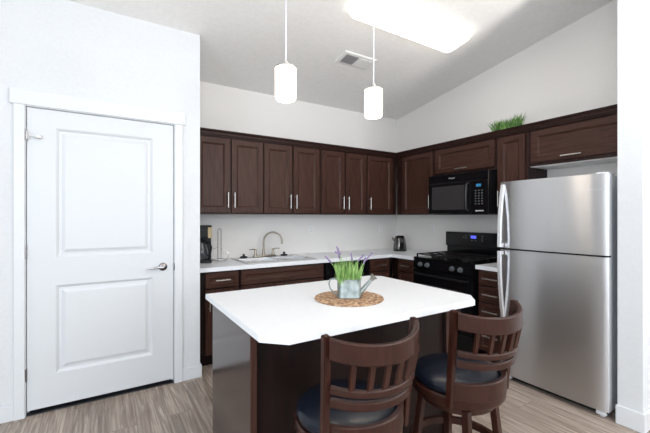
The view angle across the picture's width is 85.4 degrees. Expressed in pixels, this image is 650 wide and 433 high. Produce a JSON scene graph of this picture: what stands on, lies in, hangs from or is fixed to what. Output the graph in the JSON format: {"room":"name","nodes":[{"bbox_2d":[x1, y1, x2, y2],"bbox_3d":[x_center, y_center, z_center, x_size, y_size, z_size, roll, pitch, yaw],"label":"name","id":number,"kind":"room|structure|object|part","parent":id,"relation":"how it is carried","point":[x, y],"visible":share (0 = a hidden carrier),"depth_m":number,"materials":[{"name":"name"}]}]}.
{"room":"kitchen","nodes":[
{"label":"kitchen","id":0,"kind":"room"},
{"bbox_2d":[0,0,199,407],"bbox_3d":[-2.664,-0.104,2.461,3.290,2.947,0.743,0,0,-32],"label":"wall","id":1,"kind":"structure","parent":0,"point":[63,47],"depth_m":2.62,"materials":[{"name":"white paint"}]},
{"bbox_2d":[0,405,12,423],"bbox_3d":[-2.977,1.317,1.819,2.078,0.105,0.014,0,0,-32],"label":"baseboard","id":2,"kind":"structure","parent":1,"relation":"attached to","point":[6,413],"depth_m":2.35,"materials":[{"name":"white wood"}]},
{"bbox_2d":[13,103,24,420],"bbox_3d":[-2.070,0.302,2.383,0.058,2.135,0.018,0,0,-32],"label":"trim","id":3,"kind":"structure","parent":1,"relation":"attached to","point":[18,109],"depth_m":2.37,"materials":[{"name":"white"}]},
{"bbox_2d":[9,87,185,125],"bbox_3d":[-1.641,-0.818,2.650,1.116,0.105,0.020,0,0,-32],"label":"trim","id":4,"kind":"structure","parent":1,"relation":"attached to","point":[16,95],"depth_m":2.59,"materials":[{"name":"white"}]},
{"bbox_2d":[25,107,174,410],"bbox_3d":[-1.649,0.290,2.659,0.970,2.092,0.093,0,0,-32],"label":"door","id":5,"kind":"structure","parent":1,"relation":"in","point":[99,248],"depth_m":2.63,"materials":[{"name":"white wood"}]},
{"bbox_3d":[-1.353,0.407,2.803,0.127,0.023,0.023,0,0,-32],"label":"lever","id":6,"kind":"part","parent":5,"relation":"part of","materials":[{"name":"silver metal"}]},
{"bbox_3d":[-1.310,0.405,2.851,0.066,0.066,0.048,0,0,-32],"label":"handle","id":7,"kind":"part","parent":5,"relation":"part of","materials":[{"name":"grey metal"}]},
{"bbox_2d":[25,105,174,417],"bbox_3d":[-1.675,0.299,2.703,0.968,2.142,0.114,0,0,-32],"label":"trim","id":8,"kind":"structure","parent":1,"relation":"attached to","point":[26,106],"depth_m":2.58,"materials":[{"name":"white"}]},
{"bbox_2d":[26,379,173,416],"bbox_3d":[-1.677,1.367,2.706,0.944,0.007,0.108,0,0,-32],"label":"trim","id":9,"kind":"structure","parent":1,"relation":"attached to","point":[134,389],"depth_m":2.65,"materials":[{"name":"black rubber"}]},
{"bbox_2d":[175,124,182,382],"bbox_3d":[-1.213,0.302,2.919,0.060,2.135,0.018,0,0,-32],"label":"trim","id":10,"kind":"structure","parent":1,"relation":"attached to","point":[178,128],"depth_m":2.91,"materials":[{"name":"white"}]},
{"bbox_2d":[183,363,201,380],"bbox_3d":[-1.152,1.317,3.026,0.156,0.105,0.127,0,0,-32],"label":"baseboard","id":11,"kind":"structure","parent":1,"relation":"attached to","point":[193,372],"depth_m":2.97,"materials":[{"name":"white"}]},
{"bbox_2d":[200,81,396,277],"bbox_3d":[-1.619,-0.046,3.611,6.480,2.832,0.100,0,0,-32],"label":"wall","id":12,"kind":"structure","parent":0,"point":[225,108],"depth_m":4.33,"materials":[{"name":"paint"}]},
{"bbox_2d":[200,134,262,213],"bbox_3d":[-1.047,-0.416,3.675,0.734,0.772,0.394,0,0,-32],"label":"upper cabinet","id":13,"kind":"object","parent":12,"relation":"attached to","point":[231,169],"visible":0.89,"depth_m":3.56,"materials":[{"name":"brown wood"}]},
{"bbox_3d":[-1.101,-0.414,3.463,0.333,0.740,0.020,0,0,-32],"label":"door","id":14,"kind":"part","parent":13,"relation":"part of","materials":[{"name":"brown wood"}]},
{"bbox_3d":[-0.804,-0.414,3.649,0.336,0.740,0.020,0,0,-32],"label":"door","id":15,"kind":"part","parent":13,"relation":"part of","materials":[{"name":"brown wood"}]},
{"bbox_2d":[200,104,617,162],"bbox_3d":[0.574,-0.828,3.205,2.987,0.060,2.911,0,0,-32],"label":"crown molding","id":16,"kind":"structure","parent":13,"relation":"attached to","point":[611,109],"depth_m":3.63,"materials":[{"name":"brown wood"}]},
{"bbox_2d":[488,114,524,130],"bbox_3d":[1.864,-0.947,3.614,0.140,0.186,0.417,0,0,-32],"label":"potted grass","id":17,"kind":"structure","parent":16,"relation":"on","point":[516,121],"depth_m":3.57,"materials":[{"name":"green plant"}]},
{"bbox_2d":[263,142,319,214],"bbox_3d":[-0.437,-0.416,4.057,0.704,0.772,0.394,0,0,-32],"label":"upper cabinet","id":18,"kind":"object","parent":12,"relation":"attached to","point":[291,173],"visible":0.97,"depth_m":3.90,"materials":[{"name":"brown wood"}]},
{"bbox_3d":[-0.511,-0.414,3.832,0.327,0.740,0.020,0,0,-32],"label":"door","id":19,"kind":"part","parent":18,"relation":"part of","materials":[{"name":"brown wood"}]},
{"bbox_3d":[-0.212,-0.414,4.018,0.334,0.740,0.020,0,0,-32],"label":"door","id":20,"kind":"part","parent":18,"relation":"part of","materials":[{"name":"brown wood"}]},
{"bbox_2d":[309,225,313,234],"bbox_3d":[-0.174,0.165,4.449,0.072,0.116,0.007,0,0,-32],"label":"wall outlet","id":21,"kind":"object","parent":12,"relation":"attached to","point":[311,227],"visible":1,"depth_m":4.45,"materials":[{"name":"white plastic"}]},
{"bbox_2d":[314,149,365,214],"bbox_3d":[0.154,-0.416,4.426,0.687,0.772,0.394,0,0,-32],"label":"upper cabinet","id":22,"kind":"object","parent":12,"relation":"attached to","point":[342,174],"visible":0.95,"depth_m":4.27,"materials":[{"name":"brown wood"}]},
{"bbox_3d":[0.095,-0.414,4.210,0.322,0.740,0.020,0,0,-32],"label":"door","id":23,"kind":"part","parent":22,"relation":"part of","materials":[{"name":"brown wood"}]},
{"bbox_3d":[0.385,-0.414,4.391,0.306,0.740,0.020,0,0,-32],"label":"door","id":24,"kind":"part","parent":22,"relation":"part of","materials":[{"name":"brown wood"}]},
{"bbox_2d":[379,224,382,231],"bbox_3d":[0.801,0.155,5.059,0.072,0.116,0.007,0,0,-32],"label":"wall outlet","id":25,"kind":"object","parent":12,"relation":"attached to","point":[380,225],"visible":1,"depth_m":5.06,"materials":[{"name":"white plastic"}]},
{"bbox_2d":[366,154,395,214],"bbox_3d":[0.666,-0.416,4.746,0.518,0.772,0.394,0,0,-32],"label":"upper cabinet","id":26,"kind":"object","parent":12,"relation":"attached to","point":[380,170],"visible":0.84,"depth_m":4.61,"materials":[{"name":"brown wood"}]},
{"bbox_2d":[0,350,649,432],"bbox_3d":[0.360,1.420,0.443,6.480,0.100,7.570,0,0,-32],"label":"floor","id":27,"kind":"structure","parent":0,"point":[186,406],"depth_m":2.42,"materials":[{"name":"brown wood"}]},
{"bbox_2d":[200,270,239,365],"bbox_3d":[-1.118,0.932,3.478,0.379,0.875,0.655,0,0,-32],"label":"base cabinet","id":28,"kind":"object","parent":27,"relation":"on","point":[219,281],"visible":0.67,"depth_m":3.19,"materials":[{"name":"brown wood"}]},
{"bbox_3d":[-0.949,0.578,3.251,0.307,0.140,0.020,0,0,-32],"label":"drawer","id":29,"kind":"part","parent":28,"relation":"part of","materials":[{"name":"brown wood"}]},
{"bbox_3d":[-0.949,0.956,3.251,0.307,0.588,0.020,0,0,-32],"label":"door","id":30,"kind":"part","parent":28,"relation":"part of","materials":[{"name":"brown wood"}]},
{"bbox_2d":[200,248,436,272],"bbox_3d":[0.072,0.475,4.008,2.987,0.038,1.016,0,0,-32],"label":"countertop","id":31,"kind":"structure","parent":28,"relation":"on","point":[229,264],"depth_m":3.89,"materials":[{"name":"white stone"}]},
{"bbox_2d":[200,225,211,262],"bbox_3d":[-1.241,0.270,3.560,0.186,0.372,0.225,0,0,-20],"label":"coffee maker","id":32,"kind":"object","parent":31,"relation":"on","point":[205,230],"visible":0.7,"depth_m":3.48,"materials":[{"name":"black plastic"}]},
{"bbox_3d":[-1.262,0.152,3.557,0.145,0.117,0.217,0,0,-20],"label":"water tank","id":33,"kind":"part","parent":32,"relation":"part of","materials":[{"name":"black plastic"}]},
{"bbox_3d":[-1.212,0.312,3.524,0.156,0.164,0.103,0,0,-20],"label":"handle","id":34,"kind":"part","parent":32,"relation":"part of","materials":[{"name":"black plastic"}]},
{"bbox_3d":[-1.180,0.157,3.593,0.042,0.109,0.205,0,0,-20],"label":"panel","id":35,"kind":"part","parent":32,"relation":"part of","materials":[{"name":"beige plastic"}]},
{"bbox_2d":[212,228,228,260],"bbox_3d":[-1.116,0.287,3.722,0.158,0.336,0.158,0,0,26],"label":"paper towel holder","id":36,"kind":"object","parent":31,"relation":"on","point":[217,259],"visible":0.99,"depth_m":3.71,"materials":[{"name":"silver metal"}]},
{"bbox_2d":[249,231,282,256],"bbox_3d":[-0.673,0.306,4.005,0.374,0.284,0.131,0,0,-16],"label":"faucet","id":37,"kind":"object","parent":31,"relation":"on","point":[277,233],"visible":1,"depth_m":3.99,"materials":[{"name":"silver metal"}]},
{"bbox_3d":[-0.689,0.441,4.009,0.270,0.016,0.044,0,0,-32],"label":"deck plate","id":38,"kind":"part","parent":37,"relation":"part of","materials":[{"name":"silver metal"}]},
{"bbox_3d":[-0.598,0.299,4.001,0.239,0.270,0.039,0,0,2],"label":"spout","id":39,"kind":"part","parent":37,"relation":"part of","materials":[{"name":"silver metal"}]},
{"bbox_2d":[231,254,316,263],"bbox_3d":[-0.561,0.542,3.841,0.790,0.186,0.510,0,0,-32],"label":"sink","id":40,"kind":"object","parent":31,"relation":"in","point":[290,257],"visible":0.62,"depth_m":3.90,"materials":[{"name":"silver metal"}]},
{"bbox_2d":[239,257,277,262],"bbox_3d":[-0.699,0.543,3.714,0.340,0.183,0.360,0,0,-32],"label":"basin","id":41,"kind":"object","parent":40,"relation":"in","point":[256,259],"depth_m":3.87,"materials":[{"name":"silver metal"}]},
{"bbox_2d":[272,255,306,259],"bbox_3d":[-0.386,0.543,3.910,0.340,0.183,0.360,0,0,-32],"label":"basin","id":42,"kind":"object","parent":40,"relation":"in","point":[287,257],"depth_m":4.07,"materials":[{"name":"silver metal"}]},
{"bbox_2d":[392,235,405,250],"bbox_3d":[1.022,0.351,4.750,0.178,0.210,0.212,0,0,-32],"label":"electric kettle","id":43,"kind":"object","parent":31,"relation":"on","point":[399,240],"visible":0.99,"depth_m":4.70,"materials":[{"name":"black plastic"}]},
{"bbox_3d":[1.014,0.341,4.682,0.052,0.189,0.090,0,0,-1],"label":"handle","id":44,"kind":"part","parent":43,"relation":"part of","materials":[{"name":"black plastic"}]},
{"bbox_2d":[240,263,323,289],"bbox_3d":[-0.558,0.932,3.828,0.939,0.875,0.654,0,0,-32],"label":"base cabinet","id":45,"kind":"object","parent":27,"relation":"on","point":[305,273],"visible":0.15,"depth_m":3.56,"materials":[{"name":"brown wood"}]},
{"bbox_3d":[-0.606,0.956,3.466,0.455,0.588,0.020,0,0,-32],"label":"door","id":46,"kind":"part","parent":45,"relation":"part of","materials":[{"name":"brown wood"}]},
{"bbox_3d":[-0.214,0.956,3.710,0.455,0.588,0.020,0,0,-32],"label":"door","id":47,"kind":"part","parent":45,"relation":"part of","materials":[{"name":"brown wood"}]},
{"bbox_2d":[213,305,449,432],"bbox_3d":[0.052,0.929,2.086,1.264,0.881,0.649,0,0,-32],"label":"kitchen island","id":48,"kind":"object","parent":27,"relation":"on","point":[258,387],"visible":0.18,"depth_m":1.66,"materials":[{"name":"brown wood"}]},
{"bbox_3d":[-0.464,0.929,1.744,0.028,0.881,0.610,0,0,-32],"label":"panel","id":49,"kind":"part","parent":48,"relation":"part of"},
{"bbox_2d":[206,276,474,344],"bbox_3d":[0.096,0.472,2.035,1.310,0.032,0.940,0,0,-32],"label":"island countertop","id":50,"kind":"structure","parent":48,"relation":"on","point":[290,314],"depth_m":1.75,"materials":[{"name":"white stone"}]},
{"bbox_2d":[315,291,383,306],"bbox_3d":[0.134,0.452,1.970,0.386,0.008,0.386,0,0,-32],"label":"placemat","id":51,"kind":"object","parent":50,"relation":"on","point":[328,298],"visible":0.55,"depth_m":1.89,"materials":[{"name":"brown wicker"}]},
{"bbox_2d":[328,274,376,298],"bbox_3d":[0.155,0.381,1.970,0.274,0.132,0.096,0,0,0],"label":"watering can","id":52,"kind":"object","parent":51,"relation":"on","point":[350,289],"visible":0.87,"depth_m":1.93,"materials":[{"name":"metal"}]},
{"bbox_3d":[0.045,0.388,1.970,0.053,0.097,0.016,0,0,0],"label":"handle","id":53,"kind":"part","parent":52,"relation":"part of","materials":[{"name":"metal"}]},
{"bbox_2d":[325,246,372,286],"bbox_3d":[0.134,0.274,1.970,0.269,0.226,0.146,0,0,0],"label":"plant","id":54,"kind":"object","parent":52,"relation":"in","point":[351,273],"visible":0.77,"depth_m":1.96,"materials":[{"name":"green plant"}]},
{"bbox_3d":[0.225,0.389,1.970,0.086,0.094,0.034,0,0,0],"label":"spout","id":55,"kind":"part","parent":52,"relation":"part of","materials":[{"name":"metal"}]},
{"bbox_3d":[0.584,0.929,2.399,0.028,0.881,0.610,0,0,-32],"label":"panel","id":56,"kind":"part","parent":48,"relation":"part of","materials":[{"name":"brown wood"}]},
{"bbox_2d":[324,259,368,280],"bbox_3d":[0.112,0.923,4.227,0.610,0.853,0.630,0,0,-32],"label":"dishwasher","id":57,"kind":"object","parent":27,"relation":"on","point":[329,271],"visible":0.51,"depth_m":3.92,"materials":[{"name":"black plastic"}]},
{"bbox_3d":[0.256,0.948,3.996,0.602,0.625,0.030,0,0,-32],"label":"door","id":58,"kind":"part","parent":57,"relation":"part of","materials":[{"name":"black metal"}]},
{"bbox_2d":[295,317,419,432],"bbox_3d":[0.104,0.875,1.338,0.432,0.994,0.490,0,0,-31],"label":"bar stool","id":59,"kind":"object","parent":27,"relation":"on","point":[351,405],"visible":1,"depth_m":1.15,"materials":[{"name":"brown wood"}]},
{"bbox_3d":[0.001,0.589,1.149,0.033,0.420,0.073,0,0,-8],"label":"post","id":60,"kind":"part","parent":59,"relation":"part of","materials":[{"name":"brown wood"}]},
{"bbox_2d":[296,379,397,432],"bbox_3d":[0.090,0.726,1.363,0.404,0.064,0.404,0,0,-31],"label":"seat cushion","id":61,"kind":"object","parent":59,"relation":"on","point":[308,404],"depth_m":1.24,"materials":[{"name":"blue leather"}]},
{"bbox_3d":[0.090,0.784,1.363,0.414,0.052,0.414,0,0,-31],"label":"seat frame","id":62,"kind":"part","parent":59,"relation":"part of","materials":[{"name":"brown wood"}]},
{"bbox_3d":[0.191,0.606,1.194,0.365,0.039,0.102,0,0,-31],"label":"rail","id":63,"kind":"part","parent":59,"relation":"part of","materials":[{"name":"brown wood"}]},
{"bbox_3d":[0.195,0.561,1.187,0.372,0.037,0.104,0,0,-31],"label":"rail","id":64,"kind":"part","parent":59,"relation":"part of","materials":[{"name":"brown wood"}]},
{"bbox_3d":[0.203,0.428,1.174,0.392,0.089,0.108,0,0,-31],"label":"rail","id":65,"kind":"part","parent":59,"relation":"part of","materials":[{"name":"brown wood"}]},
{"bbox_3d":[0.320,0.589,1.341,0.073,0.420,0.033,0,0,36],"label":"post","id":66,"kind":"part","parent":59,"relation":"part of","materials":[{"name":"brown wood"}]},
{"bbox_2d":[368,258,389,277],"bbox_3d":[0.515,0.932,4.498,0.349,0.875,0.655,0,0,-32],"label":"base cabinet","id":67,"kind":"object","parent":27,"relation":"on","point":[379,266],"visible":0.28,"depth_m":4.25,"materials":[{"name":"brown wood"}]},
{"bbox_3d":[0.661,0.753,4.257,0.297,0.183,0.020,0,0,-32],"label":"drawer","id":68,"kind":"part","parent":67,"relation":"part of","materials":[{"name":"brown wood"}]},
{"bbox_3d":[0.661,0.578,4.257,0.297,0.140,0.020,0,0,-32],"label":"drawer","id":69,"kind":"part","parent":67,"relation":"part of","materials":[{"name":"brown wood"}]},
{"bbox_2d":[392,257,413,282],"bbox_3d":[1.199,0.932,4.359,0.705,0.875,0.412,0,0,-32],"label":"base cabinet","id":70,"kind":"object","parent":27,"relation":"on","point":[402,269],"visible":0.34,"depth_m":4.20,"materials":[{"name":"brown wood"}]},
{"bbox_3d":[0.965,0.753,4.155,0.020,0.183,0.275,0,0,-32],"label":"drawer","id":71,"kind":"part","parent":70,"relation":"part of","materials":[{"name":"brown wood"}]},
{"bbox_3d":[0.965,0.578,4.155,0.020,0.140,0.275,0,0,-32],"label":"drawer","id":72,"kind":"part","parent":70,"relation":"part of","materials":[{"name":"brown wood"}]},
{"bbox_2d":[414,231,501,353],"bbox_3d":[1.451,0.757,3.815,0.696,1.166,0.770,0,0,-32],"label":"gas range","id":73,"kind":"object","parent":27,"relation":"on","point":[453,269],"visible":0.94,"depth_m":3.69,"materials":[{"name":"black metal"}]},
{"bbox_3d":[1.178,0.622,3.645,0.052,0.021,0.684,0,0,-32],"label":"handle","id":74,"kind":"part","parent":73,"relation":"part of","materials":[{"name":"black plastic"}]},
{"bbox_3d":[1.218,0.856,3.670,0.045,0.558,0.754,0,0,-32],"label":"oven door","id":75,"kind":"part","parent":73,"relation":"part of","materials":[{"name":"black ceramic"}]},
{"bbox_3d":[1.220,0.524,3.671,0.050,0.092,0.754,0,0,-32],"label":"control panel","id":76,"kind":"part","parent":73,"relation":"part of","materials":[{"name":"black metal"}]},
{"bbox_2d":[420,268,482,353],"bbox_3d":[1.491,0.907,3.841,0.600,0.865,0.762,0,0,-32],"label":"oven","id":77,"kind":"object","parent":73,"relation":"in","point":[476,271],"depth_m":3.36,"materials":[{"name":"black metal"}]},
{"bbox_2d":[414,254,496,266],"bbox_3d":[1.473,0.462,3.829,0.623,0.031,0.770,0,0,-32],"label":"cooktop","id":78,"kind":"object","parent":73,"relation":"in","point":[442,261],"depth_m":3.64,"materials":[{"name":"black metal"}]},
{"bbox_3d":[1.218,1.226,3.670,0.045,0.168,0.754,0,0,-32],"label":"storage drawer","id":79,"kind":"part","parent":73,"relation":"part of","materials":[{"name":"black metal"}]},
{"bbox_2d":[410,299,522,432],"bbox_3d":[0.636,0.875,1.635,0.432,0.994,0.490,0,0,-28],"label":"bar stool","id":80,"kind":"object","parent":27,"relation":"on","point":[462,383],"visible":0.97,"depth_m":1.47,"materials":[{"name":"brown wood"}]},
{"bbox_3d":[0.432,1.097,1.684,0.108,0.549,0.041,0,0,7],"label":"leg","id":81,"kind":"part","parent":80,"relation":"part of","materials":[{"name":"brown wood"}]},
{"bbox_3d":[0.646,1.097,1.851,0.041,0.549,0.108,0,0,7],"label":"leg","id":82,"kind":"part","parent":80,"relation":"part of","materials":[{"name":"brown wood"}]},
{"bbox_3d":[0.523,0.589,1.452,0.033,0.420,0.073,0,0,-5],"label":"post","id":83,"kind":"part","parent":80,"relation":"part of","materials":[{"name":"brown wood"}]},
{"bbox_2d":[415,353,500,393],"bbox_3d":[0.623,0.726,1.660,0.404,0.064,0.404,0,0,-28],"label":"seat cushion","id":84,"kind":"object","parent":80,"relation":"on","point":[431,369],"depth_m":1.55,"materials":[{"name":"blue leather"}]},
{"bbox_3d":[0.623,0.784,1.660,0.414,0.052,0.414,0,0,-28],"label":"seat frame","id":85,"kind":"part","parent":80,"relation":"part of","materials":[{"name":"brown wood"}]},
{"bbox_3d":[0.599,1.097,1.469,0.041,0.549,0.108,0,0,7],"label":"leg","id":86,"kind":"part","parent":80,"relation":"part of","materials":[{"name":"brown wood"}]},
{"bbox_3d":[0.715,0.606,1.487,0.365,0.039,0.102,0,0,-28],"label":"rail","id":87,"kind":"part","parent":80,"relation":"part of","materials":[{"name":"brown wood"}]},
{"bbox_3d":[0.719,0.561,1.479,0.372,0.037,0.104,0,0,-28],"label":"rail","id":88,"kind":"part","parent":80,"relation":"part of","materials":[{"name":"brown wood"}]},
{"bbox_3d":[0.726,0.428,1.466,0.392,0.089,0.108,0,0,-28],"label":"rail","id":89,"kind":"part","parent":80,"relation":"part of","materials":[{"name":"brown wood"}]},
{"bbox_3d":[0.814,1.097,1.637,0.108,0.549,0.041,0,0,7],"label":"leg","id":90,"kind":"part","parent":80,"relation":"part of","materials":[{"name":"brown wood"}]},
{"bbox_3d":[0.852,0.589,1.627,0.073,0.420,0.033,0,0,39],"label":"post","id":91,"kind":"part","parent":80,"relation":"part of","materials":[{"name":"brown wood"}]},
{"bbox_2d":[479,270,500,361],"bbox_3d":[1.798,0.932,3.401,0.705,0.875,0.292,0,0,-32],"label":"base cabinet","id":92,"kind":"object","parent":27,"relation":"on","point":[489,306],"visible":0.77,"depth_m":3.26,"materials":[{"name":"brown wood"}]},
{"bbox_2d":[475,263,497,271],"bbox_3d":[1.801,0.475,3.403,0.697,0.038,0.297,0,0,-32],"label":"countertop","id":93,"kind":"structure","parent":92,"relation":"on","point":[491,266],"depth_m":3.28,"materials":[{"name":"white stone"}]},
{"bbox_3d":[1.537,0.573,3.239,0.020,0.130,0.264,0,0,-32],"label":"drawer","id":94,"kind":"part","parent":92,"relation":"part of","materials":[{"name":"brown wood"}]},
{"bbox_3d":[1.537,0.722,3.239,0.020,0.147,0.264,0,0,-32],"label":"drawer","id":95,"kind":"part","parent":92,"relation":"part of","materials":[{"name":"brown wood"}]},
{"bbox_3d":[1.537,1.105,3.239,0.020,0.290,0.264,0,0,-32],"label":"drawer","id":96,"kind":"part","parent":92,"relation":"part of","materials":[{"name":"brown wood"}]},
{"bbox_3d":[1.537,0.877,3.239,0.020,0.145,0.264,0,0,-32],"label":"drawer","id":97,"kind":"part","parent":92,"relation":"part of","materials":[{"name":"brown wood"}]},
{"bbox_2d":[497,172,617,416],"bbox_3d":[1.985,0.531,2.873,0.788,1.678,0.768,0,0,-32],"label":"refrigerator","id":98,"kind":"object","parent":27,"relation":"on","point":[557,237],"visible":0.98,"depth_m":2.58,"materials":[{"name":"silver metal"}]},
{"bbox_3d":[1.496,-0.011,2.986,0.078,0.527,0.032,0,0,-32],"label":"handle","id":99,"kind":"part","parent":98,"relation":"part of","materials":[{"name":"white metal"}]},
{"bbox_3d":[1.496,0.568,2.986,0.078,0.564,0.032,0,0,-32],"label":"handle","id":100,"kind":"part","parent":98,"relation":"part of","materials":[{"name":"white metal"}]},
{"bbox_3d":[1.727,-0.018,2.711,0.075,0.561,0.768,0,0,-32],"label":"freezer door","id":101,"kind":"part","parent":98,"relation":"part of","materials":[{"name":"silver metal"}]},
{"bbox_3d":[1.727,0.800,2.711,0.075,1.049,0.768,0,0,-32],"label":"door","id":102,"kind":"part","parent":98,"relation":"part of","materials":[{"name":"silver metal"}]},
{"bbox_2d":[68,0,612,119],"bbox_3d":[0.360,-2.073,0.443,6.480,1.293,7.570,0,0,-32],"label":"ceiling","id":103,"kind":"structure","parent":0,"point":[242,42],"depth_m":3.28,"materials":[{"name":"paint"}]},
{"bbox_2d":[275,0,295,102],"bbox_3d":[-0.207,-1.199,1.852,0.120,1.166,0.120,0,0,-32],"label":"pendant light","id":104,"kind":"object","parent":103,"relation":"hanging from","point":[285,72],"visible":1,"depth_m":1.81,"materials":[{"name":"white glass"}]},
{"bbox_3d":[-0.207,-0.697,1.852,0.110,0.162,0.110,0,0,-32],"label":"lamp shade","id":105,"kind":"part","parent":104,"relation":"part of","materials":[{"name":"white glass"}]},
{"bbox_3d":[-0.207,-1.277,1.852,0.010,0.949,0.009,0,0,-32],"label":"rod","id":106,"kind":"part","parent":104,"relation":"part of","materials":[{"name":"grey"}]},
{"bbox_2d":[335,50,376,69],"bbox_3d":[0.317,-1.591,3.588,0.400,0.043,0.195,0,0,-32],"label":"ceiling vent","id":107,"kind":"object","parent":103,"relation":"in","point":[349,58],"visible":1,"depth_m":3.56,"materials":[{"name":"white plastic"}]},
{"bbox_2d":[364,0,382,118],"bbox_3d":[0.299,-1.199,2.168,0.120,1.166,0.120,0,0,-32],"label":"pendant light","id":108,"kind":"object","parent":103,"relation":"hanging from","point":[373,94],"visible":1,"depth_m":2.13,"materials":[{"name":"white glass"}]},
{"bbox_3d":[0.299,-1.277,2.168,0.010,0.949,0.009,0,0,-32],"label":"rod","id":109,"kind":"part","parent":108,"relation":"part of","materials":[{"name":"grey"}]},
{"bbox_3d":[0.299,-0.697,2.168,0.110,0.162,0.110,0,0,-32],"label":"lamp shade","id":110,"kind":"part","parent":108,"relation":"part of","materials":[{"name":"white glass"}]},
{"bbox_2d":[351,0,469,52],"bbox_3d":[0.782,-1.674,3.084,1.230,0.088,0.282,0,0,-32],"label":"ceiling light","id":111,"kind":"object","parent":103,"relation":"attached to","point":[392,16],"visible":1,"depth_m":3.02,"materials":[{"name":"white plastic"}]},
{"bbox_2d":[397,0,617,251],"bbox_3d":[3.092,-0.625,2.091,0.100,3.990,7.470,0,0,-32],"label":"wall","id":112,"kind":"structure","parent":0,"point":[573,69],"depth_m":3.65,"materials":[{"name":"paint"}]},
{"bbox_2d":[397,150,434,214],"bbox_3d":[1.262,-0.416,4.550,0.395,0.772,0.635,0,0,-32],"label":"upper cabinet","id":113,"kind":"object","parent":112,"relation":"attached to","point":[414,171],"visible":0.69,"depth_m":4.47,"materials":[{"name":"brown wood"}]},
{"bbox_2d":[435,137,496,175],"bbox_3d":[1.639,-0.640,3.947,0.395,0.324,0.786,0,0,-32],"label":"upper cabinet","id":114,"kind":"object","parent":112,"relation":"attached to","point":[478,155],"visible":0.8,"depth_m":3.81,"materials":[{"name":"brown wood"}]},
{"bbox_2d":[429,169,497,214],"bbox_3d":[1.588,-0.251,3.920,0.510,0.449,0.766,0,0,-32],"label":"microwave oven","id":115,"kind":"object","parent":114,"relation":"attached to","point":[473,192],"visible":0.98,"depth_m":3.72,"materials":[{"name":"black plastic"}]},
{"bbox_3d":[1.378,-0.207,3.910,0.032,0.339,0.560,0,0,-32],"label":"door","id":116,"kind":"part","parent":115,"relation":"part of","materials":[{"name":"black glass"}]},
{"bbox_3d":[1.477,-0.213,3.674,0.061,0.305,0.025,0,0,-38],"label":"handle","id":117,"kind":"part","parent":115,"relation":"part of","materials":[{"name":"black plastic"}]},
{"bbox_3d":[1.582,-0.207,3.584,0.032,0.339,0.203,0,0,-32],"label":"control panel","id":118,"kind":"part","parent":115,"relation":"part of","materials":[{"name":"black plastic"}]},
{"bbox_2d":[497,131,546,213],"bbox_3d":[1.931,-0.416,3.480,0.395,0.772,0.312,0,0,-32],"label":"upper cabinet","id":119,"kind":"object","parent":112,"relation":"attached to","point":[512,149],"visible":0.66,"depth_m":3.39,"materials":[{"name":"brown wood"}]},
{"bbox_3d":[1.800,-0.414,3.404,0.020,0.740,0.266,0,0,-32],"label":"door","id":120,"kind":"part","parent":119,"relation":"part of","materials":[{"name":"brown wood"}]},
{"bbox_2d":[529,113,617,169],"bbox_3d":[2.229,-0.632,3.003,0.395,0.340,0.813,0,0,-32],"label":"upper cabinet","id":121,"kind":"object","parent":112,"relation":"attached to","point":[591,141],"visible":0.78,"depth_m":2.95,"materials":[{"name":"brown wood"}]},
{"bbox_3d":[2.264,-0.465,3.024,0.314,0.006,0.806,0,0,-32],"label":"underside panel","id":122,"kind":"part","parent":121,"relation":"part of","materials":[{"name":"white plastic"}]},
{"bbox_2d":[618,0,649,412],"bbox_3d":[2.316,-0.282,2.498,0.785,3.304,0.130,0,0,-32],"label":"wall","id":123,"kind":"structure","parent":0,"point":[633,15],"depth_m":2.28,"materials":[{"name":"white paint"}]},
{"bbox_2d":[616,404,649,432],"bbox_3d":[2.311,1.308,2.489,0.803,0.125,0.152,0,0,-32],"label":"baseboard","id":124,"kind":"structure","parent":123,"relation":"attached to","point":[637,421],"depth_m":2.26,"materials":[{"name":"white wood"}]}
]}

